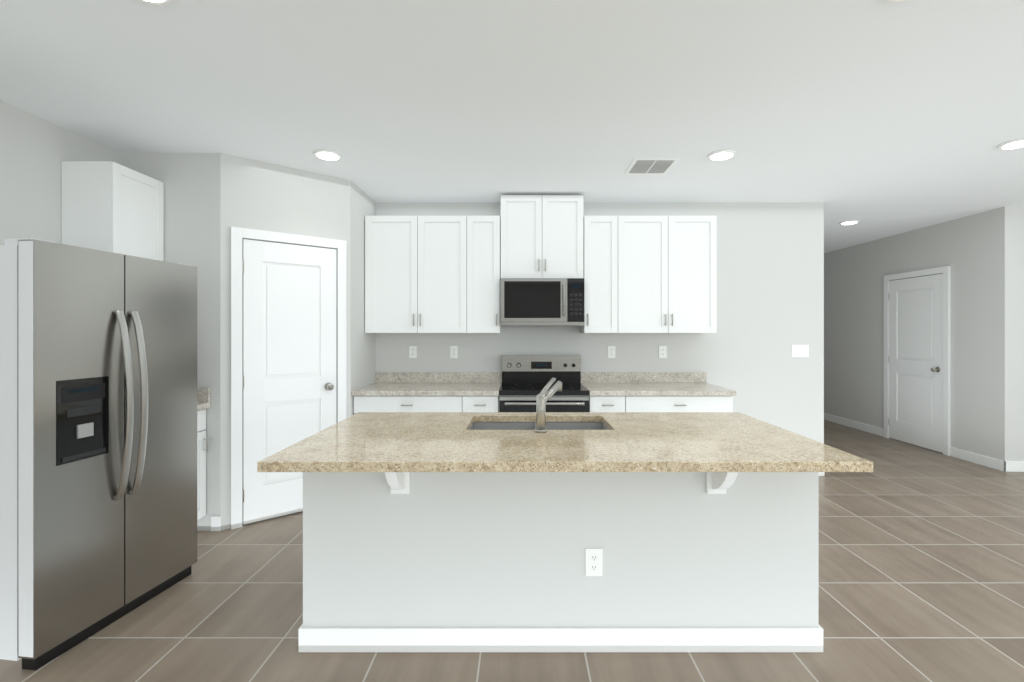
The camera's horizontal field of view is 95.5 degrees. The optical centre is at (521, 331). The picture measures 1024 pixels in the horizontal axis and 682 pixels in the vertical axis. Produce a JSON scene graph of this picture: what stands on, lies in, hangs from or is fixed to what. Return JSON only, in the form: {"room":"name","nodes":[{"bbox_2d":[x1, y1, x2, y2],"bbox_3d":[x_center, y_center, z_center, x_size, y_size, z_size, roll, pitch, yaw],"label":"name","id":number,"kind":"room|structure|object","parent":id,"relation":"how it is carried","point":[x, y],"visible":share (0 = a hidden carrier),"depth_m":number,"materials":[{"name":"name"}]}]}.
{"room":"kitchen","nodes":[
{"label":"kitchen","id":0,"kind":"room"},
{"bbox_2d":[0,100,118,244],"bbox_3d":[-2.920,0.070,0.520,0.120,2.680,8.480,0,0,0],"label":"wall","id":1,"kind":"structure","parent":0,"point":[35,151],"depth_m":2.72,"materials":[{"name":"grey paint"}]},
{"bbox_2d":[61,161,163,260],"bbox_3d":[-2.681,-0.525,3.090,0.354,1.070,0.410,0,0,0],"label":"upper cabinet","id":2,"kind":"object","parent":1,"relation":"attached to","point":[109,206],"visible":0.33,"depth_m":2.89,"materials":[{"name":"white wood"}]},
{"bbox_2d":[119,153,375,530],"bbox_3d":[-2.147,0.070,3.980,1.425,2.680,1.360,0,0,0],"label":"wall","id":3,"kind":"structure","parent":0,"point":[211,200],"depth_m":3.32,"materials":[{"name":"grey paint"}]},
{"bbox_2d":[231,227,345,528],"bbox_3d":[-1.751,0.329,3.565,0.816,2.163,0.089,0,0,-40],"label":"pantry door","id":4,"kind":"structure","parent":3,"relation":"in","point":[288,340],"depth_m":3.53,"materials":[{"name":"white wood"}]},
{"bbox_2d":[0,420,1023,681],"bbox_3d":[2.570,1.460,2.490,11.100,0.100,12.420,0,0,0],"label":"floor","id":5,"kind":"structure","parent":0,"point":[920,564],"depth_m":2.31,"materials":[{"name":"tile"}]},
{"bbox_2d":[0,238,196,670],"bbox_3d":[-2.302,0.510,2.364,0.862,1.800,0.821,0,0,7],"label":"fridge","id":6,"kind":"object","parent":5,"relation":"on","point":[98,440],"visible":1,"depth_m":2.13,"materials":[{"name":"silver metal"}]},
{"bbox_2d":[197,388,209,519],"bbox_3d":[-2.531,0.902,3.088,0.654,1.015,0.413,0,0,0],"label":"base cabinet","id":7,"kind":"object","parent":5,"relation":"on","point":[203,399],"visible":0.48,"depth_m":3.26,"materials":[{"name":"white wood"}]},
{"bbox_2d":[352,372,501,413],"bbox_3d":[-0.814,0.902,4.231,1.236,1.015,0.654,0,0,0],"label":"base cabinet","id":8,"kind":"object","parent":5,"relation":"on","point":[432,392],"visible":0.33,"depth_m":3.94,"materials":[{"name":"white wood"}]},
{"bbox_2d":[499,355,588,411],"bbox_3d":[0.187,0.818,4.196,0.758,1.185,0.717,0,0,0],"label":"stove","id":9,"kind":"object","parent":5,"relation":"on","point":[526,379],"visible":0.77,"depth_m":4.44,"materials":[{"name":"silver metal"}]},
{"bbox_2d":[298,472,822,651],"bbox_3d":[0.171,0.973,2.364,2.310,0.876,1.013,0,0,0],"label":"kitchen island","id":10,"kind":"object","parent":5,"relation":"on","point":[437,532],"depth_m":2.06,"materials":[{"name":"white paint"}]},
{"bbox_2d":[257,412,872,471],"bbox_3d":[0.165,0.514,2.321,2.350,0.040,1.098,0,0,0],"label":"island countertop","id":11,"kind":"structure","parent":10,"relation":"on","point":[363,441],"depth_m":2.01,"materials":[{"name":"beige stone"}]},
{"bbox_2d":[470,422,607,429],"bbox_3d":[0.092,0.645,2.559,0.826,0.216,0.472,0,0,0],"label":"sink","id":12,"kind":"object","parent":11,"relation":"in","point":[532,426],"depth_m":2.77,"materials":[{"name":"silver metal"}]},
{"bbox_2d":[535,378,561,432],"bbox_3d":[0.138,0.365,2.382,0.150,0.257,0.203,0,0,0],"label":"faucet","id":13,"kind":"object","parent":11,"relation":"on","point":[544,396],"visible":1,"depth_m":2.30,"materials":[{"name":"silver metal"}]},
{"bbox_2d":[585,548,602,575],"bbox_3d":[0.318,1.017,2.053,0.075,0.120,0.008,0,0,0],"label":"electrical outlet","id":14,"kind":"object","parent":10,"relation":"attached to","point":[593,561],"visible":1,"depth_m":2.05,"materials":[{"name":"white plastic"}]},
{"bbox_2d":[581,372,735,411],"bbox_3d":[1.185,0.902,4.231,1.230,1.015,0.654,0,0,0],"label":"base cabinet","id":15,"kind":"object","parent":5,"relation":"on","point":[652,392],"visible":0.25,"depth_m":3.94,"materials":[{"name":"white wood"}]},
{"bbox_2d":[0,0,1023,252],"bbox_3d":[2.570,-1.320,2.490,11.100,0.100,12.420,0,0,0],"label":"ceiling","id":16,"kind":"structure","parent":0,"point":[880,118],"depth_m":2.48,"materials":[{"name":"white paint"}]},
{"bbox_2d":[139,0,172,4],"bbox_3d":[-1.390,-1.263,1.700,0.196,0.013,0.196,0,0,0],"label":"recessed light","id":17,"kind":"object","parent":16,"relation":"in","point":[160,2],"visible":0.97,"depth_m":1.77,"materials":[{"name":"white"}]},
{"bbox_2d":[313,149,341,160],"bbox_3d":[-1.390,-1.263,3.330,0.196,0.013,0.196,0,0,0],"label":"recessed light","id":18,"kind":"object","parent":16,"relation":"in","point":[327,155],"visible":0.96,"depth_m":3.31,"materials":[{"name":"white"}]},
{"bbox_2d":[624,158,679,174],"bbox_3d":[0.988,-1.265,3.567,0.335,0.009,0.335,0,0,0],"label":"ceiling vent","id":19,"kind":"object","parent":16,"relation":"in","point":[650,166],"visible":1,"depth_m":3.55,"materials":[{"name":"white metal"}]},
{"bbox_2d":[707,149,736,160],"bbox_3d":[1.430,-1.263,3.330,0.196,0.013,0.196,0,0,0],"label":"recessed light","id":20,"kind":"object","parent":16,"relation":"in","point":[721,155],"visible":0.96,"depth_m":3.31,"materials":[{"name":"white"}]},
{"bbox_2d":[839,220,858,224],"bbox_3d":[3.780,-1.263,5.370,0.196,0.013,0.196,0,0,0],"label":"recessed light","id":21,"kind":"object","parent":16,"relation":"in","point":[849,222],"visible":1,"depth_m":5.34,"materials":[{"name":"white"}]},
{"bbox_2d":[888,0,909,1],"bbox_3d":[1.430,-1.263,1.685,0.196,0.013,0.196,0,0,0],"label":"recessed light","id":22,"kind":"object","parent":16,"relation":"in","point":[898,0],"visible":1,"depth_m":1.76,"materials":[{"name":"white"}]},
{"bbox_2d":[997,138,1023,149],"bbox_3d":[3.330,-1.263,3.125,0.196,0.013,0.196,0,0,0],"label":"recessed light","id":23,"kind":"object","parent":16,"relation":"in","point":[1014,144],"visible":0.98,"depth_m":3.13,"materials":[{"name":"white"}]},
{"bbox_2d":[376,202,823,443],"bbox_3d":[0.762,0.070,6.630,4.395,2.680,4.140,0,0,0],"label":"wall","id":24,"kind":"structure","parent":0,"point":[770,284],"depth_m":4.56,"materials":[{"name":"grey paint"}]},
{"bbox_2d":[409,346,416,357],"bbox_3d":[-1.069,0.196,4.556,0.075,0.120,0.008,0,0,0],"label":"electrical outlet","id":25,"kind":"object","parent":24,"relation":"attached to","point":[412,351],"visible":1,"depth_m":4.55,"materials":[{"name":"white plastic"}]},
{"bbox_2d":[365,216,501,332],"bbox_3d":[-0.815,-0.525,4.376,1.229,1.070,0.364,0,0,0],"label":"upper cabinet","id":26,"kind":"object","parent":24,"relation":"attached to","point":[432,274],"visible":0.98,"depth_m":4.24,"materials":[{"name":"white wood"}]},
{"bbox_2d":[450,346,457,357],"bbox_3d":[-0.667,0.196,4.556,0.075,0.120,0.008,0,0,0],"label":"electrical outlet","id":27,"kind":"object","parent":24,"relation":"attached to","point":[453,351],"visible":1,"depth_m":4.55,"materials":[{"name":"white plastic"}]},
{"bbox_2d":[211,472,824,530],"bbox_3d":[0.380,1.357,3.924,5.160,0.105,1.273,0,0,0],"label":"baseboard","id":28,"kind":"structure","parent":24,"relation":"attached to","point":[215,523],"depth_m":3.29,"materials":[{"name":"white wood"}]},
{"bbox_2d":[501,195,582,278],"bbox_3d":[0.182,-0.866,4.376,0.757,0.759,0.364,0,0,0],"label":"upper cabinet","id":29,"kind":"object","parent":24,"relation":"attached to","point":[541,236],"visible":0.98,"depth_m":4.24,"materials":[{"name":"white wood"}]},
{"bbox_2d":[500,278,583,325],"bbox_3d":[0.182,-0.269,4.336,0.753,0.422,0.444,0,0,0],"label":"microwave","id":30,"kind":"object","parent":29,"relation":"attached to","point":[541,301],"visible":1,"depth_m":4.16,"materials":[{"name":"grey"}]},
{"bbox_2d":[608,346,614,357],"bbox_3d":[0.877,0.196,4.556,0.075,0.120,0.008,0,0,0],"label":"electrical outlet","id":31,"kind":"object","parent":24,"relation":"attached to","point":[611,351],"visible":1,"depth_m":4.55,"materials":[{"name":"white plastic"}]},
{"bbox_2d":[580,216,716,332],"bbox_3d":[1.169,-0.525,4.376,1.207,1.070,0.364,0,0,0],"label":"upper cabinet","id":32,"kind":"object","parent":24,"relation":"attached to","point":[649,274],"visible":1,"depth_m":4.24,"materials":[{"name":"white wood"}]},
{"bbox_2d":[659,346,666,357],"bbox_3d":[1.380,0.196,4.556,0.075,0.120,0.008,0,0,0],"label":"electrical outlet","id":33,"kind":"object","parent":24,"relation":"attached to","point":[662,351],"visible":1,"depth_m":4.55,"materials":[{"name":"white plastic"}]},
{"bbox_2d":[792,345,808,356],"bbox_3d":[2.725,0.186,4.556,0.165,0.120,0.008,0,0,0],"label":"light switch","id":34,"kind":"object","parent":24,"relation":"attached to","point":[800,350],"visible":1,"depth_m":4.55,"materials":[{"name":"white plastic"}]},
{"bbox_2d":[824,206,1016,460],"bbox_3d":[4.940,0.070,6.700,0.120,2.680,4.000,0,0,0],"label":"wall","id":35,"kind":"structure","parent":0,"point":[977,252],"depth_m":5.21,"materials":[{"name":"grey paint"}]},
{"bbox_2d":[824,413,883,436],"bbox_3d":[4.873,1.357,7.409,0.013,0.105,2.340,0,0,0],"label":"baseboard","id":36,"kind":"structure","parent":35,"relation":"attached to","point":[850,423],"depth_m":6.79,"materials":[{"name":"white wood"}]},
{"bbox_2d":[884,266,950,455],"bbox_3d":[4.833,0.329,5.765,0.089,2.163,0.946,0,0,0],"label":"hall door","id":37,"kind":"structure","parent":35,"relation":"in","point":[917,358],"depth_m":5.70,"materials":[{"name":"white wood"}]},
{"bbox_2d":[950,447,1001,470],"bbox_3d":[4.873,1.357,5.003,0.013,0.105,0.573,0,0,0],"label":"baseboard","id":38,"kind":"structure","parent":35,"relation":"attached to","point":[983,460],"depth_m":4.98,"materials":[{"name":"white wood"}]},
{"bbox_2d":[1017,206,1023,460],"bbox_3d":[6.560,0.070,4.760,3.120,2.680,0.120,0,0,0],"label":"wall","id":39,"kind":"structure","parent":0,"point":[1020,333],"depth_m":4.70,"materials":[{"name":"grey paint"}]},
{"bbox_2d":[1002,461,1023,471],"bbox_3d":[6.434,1.357,4.694,3.133,0.105,0.013,0,0,0],"label":"baseboard","id":40,"kind":"structure","parent":39,"relation":"attached to","point":[1006,466],"depth_m":4.69,"materials":[{"name":"white wood"}]}
]}

